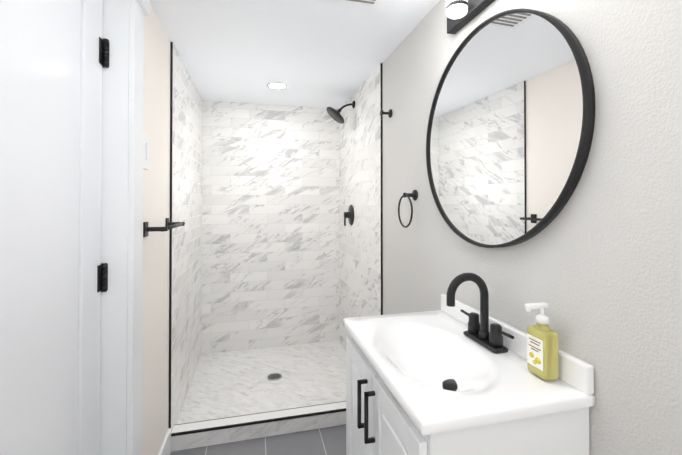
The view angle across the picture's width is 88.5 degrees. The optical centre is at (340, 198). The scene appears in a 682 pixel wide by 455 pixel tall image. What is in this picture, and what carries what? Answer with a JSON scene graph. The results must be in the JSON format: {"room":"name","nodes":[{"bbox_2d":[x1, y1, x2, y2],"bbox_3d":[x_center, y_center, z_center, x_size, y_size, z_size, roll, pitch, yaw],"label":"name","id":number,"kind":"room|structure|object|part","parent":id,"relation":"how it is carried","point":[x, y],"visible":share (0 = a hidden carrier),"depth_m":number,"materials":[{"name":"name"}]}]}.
{"room":"bathroom","nodes":[
{"label":"bathroom","id":0,"kind":"room"},
{"bbox_2d":[142,4,169,454],"bbox_3d":[-1.016,0.251,2.063,0.115,2.160,1.705,0,-1,-14],"label":"wall","id":1,"kind":"structure","parent":0,"point":[155,316],"depth_m":1.59,"materials":[{"name":"white paint"}]},
{"bbox_2d":[0,0,108,454],"bbox_3d":[-0.722,0.271,0.822,0.097,2.070,0.829,0,-1,-14],"label":"door","id":2,"kind":"structure","parent":1,"relation":"in","point":[50,162],"depth_m":0.93,"materials":[{"name":"white paint"}]},
{"bbox_3d":[-0.819,0.272,1.205,0.020,1.658,0.039,0,-1,-14],"label":"door hinges","id":3,"kind":"part","parent":2,"relation":"part of","materials":[{"name":"black metal"}]},
{"bbox_2d":[100,0,149,454],"bbox_3d":[-0.696,0.239,0.824,0.147,2.158,1.087,0,-1,-14],"label":"door frame","id":4,"kind":"structure","parent":1,"relation":"attached to","point":[114,257],"depth_m":1.23,"materials":[{"name":"white paint"}]},
{"bbox_2d":[143,132,148,169],"bbox_3d":[-0.793,-0.193,1.416,0.009,0.145,0.093,0,-1,-14],"label":"switch plate","id":5,"kind":"object","parent":1,"relation":"attached to","point":[145,151],"visible":0.77,"depth_m":1.42,"materials":[{"name":"white plastic"}]},
{"bbox_2d":[143,218,184,236],"bbox_3d":[-0.803,0.126,1.615,0.085,0.060,0.440,0,-1,-14],"label":"rail","id":6,"kind":"object","parent":1,"relation":"attached to","point":[167,227],"visible":1,"depth_m":1.44,"materials":[{"name":"black metal"}]},
{"bbox_2d":[158,428,170,454],"bbox_3d":[-0.837,1.261,1.591,0.014,0.130,0.492,0,-1,-14],"label":"baseboard","id":7,"kind":"structure","parent":1,"relation":"attached to","point":[165,449],"depth_m":1.75,"materials":[{"name":"white paint"}]},
{"bbox_2d":[169,42,172,427],"bbox_3d":[-0.898,0.204,1.846,0.011,2.070,0.005,0,-1,-14],"label":"trim","id":8,"kind":"structure","parent":1,"relation":"attached to","point":[170,236],"depth_m":1.84,"materials":[{"name":"black"}]},
{"bbox_2d":[171,44,201,431],"bbox_3d":[-1.029,0.254,2.377,0.010,2.160,1.090,0,-1,-14],"label":"tiled wall","id":9,"kind":"structure","parent":1,"relation":"attached to","point":[186,332],"depth_m":2.21,"materials":[{"name":"tile"}]},
{"bbox_2d":[170,424,345,454],"bbox_3d":[-0.067,1.349,0.918,1.420,0.060,4.590,0,-1,-14],"label":"floor","id":10,"kind":"structure","parent":0,"point":[327,441],"depth_m":1.89,"materials":[{"name":"grey tile"}]},
{"bbox_2d":[171,401,345,451],"bbox_3d":[-0.335,1.284,2.015,1.190,0.094,0.086,0,-1,-14],"label":"curb","id":11,"kind":"object","parent":10,"relation":"on","point":[190,435],"visible":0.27,"depth_m":1.96,"materials":[{"name":"stone"}]},
{"bbox_2d":[177,341,345,423],"bbox_3d":[-0.464,1.303,2.540,1.170,0.065,1.000,0,-1,-14],"label":"pan","id":12,"kind":"object","parent":10,"relation":"on","point":[239,383],"visible":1,"depth_m":2.44,"materials":[{"name":"stone"}]},
{"bbox_2d":[343,273,594,454],"bbox_3d":[0.280,0.773,1.050,0.451,1.095,0.648,0,-1,-14],"label":"bathroom vanity","id":13,"kind":"object","parent":10,"relation":"on","point":[453,376],"visible":1,"depth_m":0.89,"materials":[{"name":"white wood"}]},
{"bbox_2d":[446,273,513,353],"bbox_3d":[0.394,0.336,1.072,0.154,0.221,0.247,0,-1,-14],"label":"faucet","id":14,"kind":"object","parent":13,"relation":"on","point":[483,334],"depth_m":1.07,"materials":[{"name":"black metal"}]},
{"bbox_2d":[525,302,558,380],"bbox_3d":[0.493,0.352,0.875,0.068,0.181,0.066,0,-1,-14],"label":"soap bottle","id":15,"kind":"object","parent":13,"relation":"on","point":[542,350],"visible":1,"depth_m":0.86,"materials":[{"name":"yellow plastic"}]},
{"bbox_2d":[150,0,439,108],"bbox_3d":[-0.067,-0.871,0.940,1.420,0.060,4.590,0,-1,-14],"label":"ceiling","id":16,"kind":"structure","parent":0,"point":[322,53],"depth_m":1.87,"materials":[{"name":"white paint"}]},
{"bbox_2d":[267,82,286,88],"bbox_3d":[-0.464,-0.821,2.541,0.140,0.006,0.140,0,-1,-14],"label":"recessed light","id":17,"kind":"object","parent":16,"relation":"in","point":[276,85],"visible":1,"depth_m":2.53,"materials":[{"name":"white plastic"}]},
{"bbox_2d":[332,0,381,6],"bbox_3d":[0.046,-0.828,1.343,0.300,0.016,0.260,0,-1,-14],"label":"ceiling vent","id":18,"kind":"object","parent":16,"relation":"in","point":[375,3],"visible":0.91,"depth_m":1.46,"materials":[{"name":"white plastic"}]},
{"bbox_2d":[382,0,681,454],"bbox_3d":[0.567,0.241,1.084,0.115,2.160,4.590,0,-1,-14],"label":"wall","id":19,"kind":"structure","parent":0,"point":[595,264],"depth_m":0.78,"materials":[{"name":"white paint"}]},
{"bbox_2d":[339,64,380,350],"bbox_3d":[0.117,0.257,2.657,0.010,2.160,1.090,0,-1,-14],"label":"tiled wall","id":20,"kind":"structure","parent":19,"relation":"attached to","point":[360,193],"depth_m":2.52,"materials":[{"name":"tile"}]},
{"bbox_2d":[326,101,354,123],"bbox_3d":[-0.003,-0.670,2.683,0.216,0.182,0.174,0,-1,-14],"label":"shower head","id":21,"kind":"object","parent":20,"relation":"attached to","point":[334,114],"visible":1,"depth_m":2.67},
{"bbox_2d":[343,205,353,225],"bbox_3d":[0.054,0.130,2.772,0.060,0.167,0.163,0,-1,-14],"label":"shower valve","id":22,"kind":"object","parent":20,"relation":"attached to","point":[349,214],"visible":1,"depth_m":2.75,"materials":[{"name":"black metal"}]},
{"bbox_2d":[380,63,382,314],"bbox_3d":[0.247,0.207,2.127,0.011,2.070,0.005,0,-1,-14],"label":"trim","id":23,"kind":"structure","parent":19,"relation":"attached to","point":[381,196],"depth_m":2.13,"materials":[{"name":"black metal"}]},
{"bbox_2d":[380,109,391,117],"bbox_3d":[0.255,-0.488,1.993,0.062,0.048,0.048,0,-1,-14],"label":"robe hook","id":24,"kind":"object","parent":19,"relation":"attached to","point":[389,113],"visible":1,"depth_m":1.99,"materials":[{"name":"black metal"}]},
{"bbox_2d":[398,190,417,227],"bbox_3d":[0.330,0.047,1.682,0.063,0.182,0.161,0,-1,-14],"label":"towel ring","id":25,"kind":"object","parent":19,"relation":"attached to","point":[414,194],"visible":1,"depth_m":1.67,"materials":[{"name":"black metal"}]},
{"bbox_2d":[446,0,494,33],"bbox_3d":[0.447,-0.713,1.111,0.111,0.154,0.490,0,-1,-14],"label":"sconce","id":26,"kind":"object","parent":19,"relation":"attached to","point":[461,14],"visible":1,"depth_m":1.20,"materials":[{"name":"grey metal"}]},
{"bbox_2d":[426,8,594,247],"bbox_3d":[0.470,-0.208,1.145,0.044,0.731,0.731,0,-1,-14],"label":"round mirror","id":27,"kind":"object","parent":19,"relation":"attached to","point":[510,128],"visible":1,"depth_m":1.03,"materials":[{"name":"black mirror"}]},
{"bbox_3d":[-0.655,0.261,3.088,1.305,2.160,0.115,0,-1,-14],"label":"wall","id":28,"kind":"structure","parent":0,"visible":0},
{"bbox_2d":[201,100,338,353],"bbox_3d":[-0.584,0.261,3.041,1.170,2.160,0.010,0,-1,-14],"label":"shower wall tile","id":29,"kind":"structure","parent":28,"relation":"attached to","point":[270,225],"depth_m":3.03,"materials":[{"name":"tile"}]}
]}

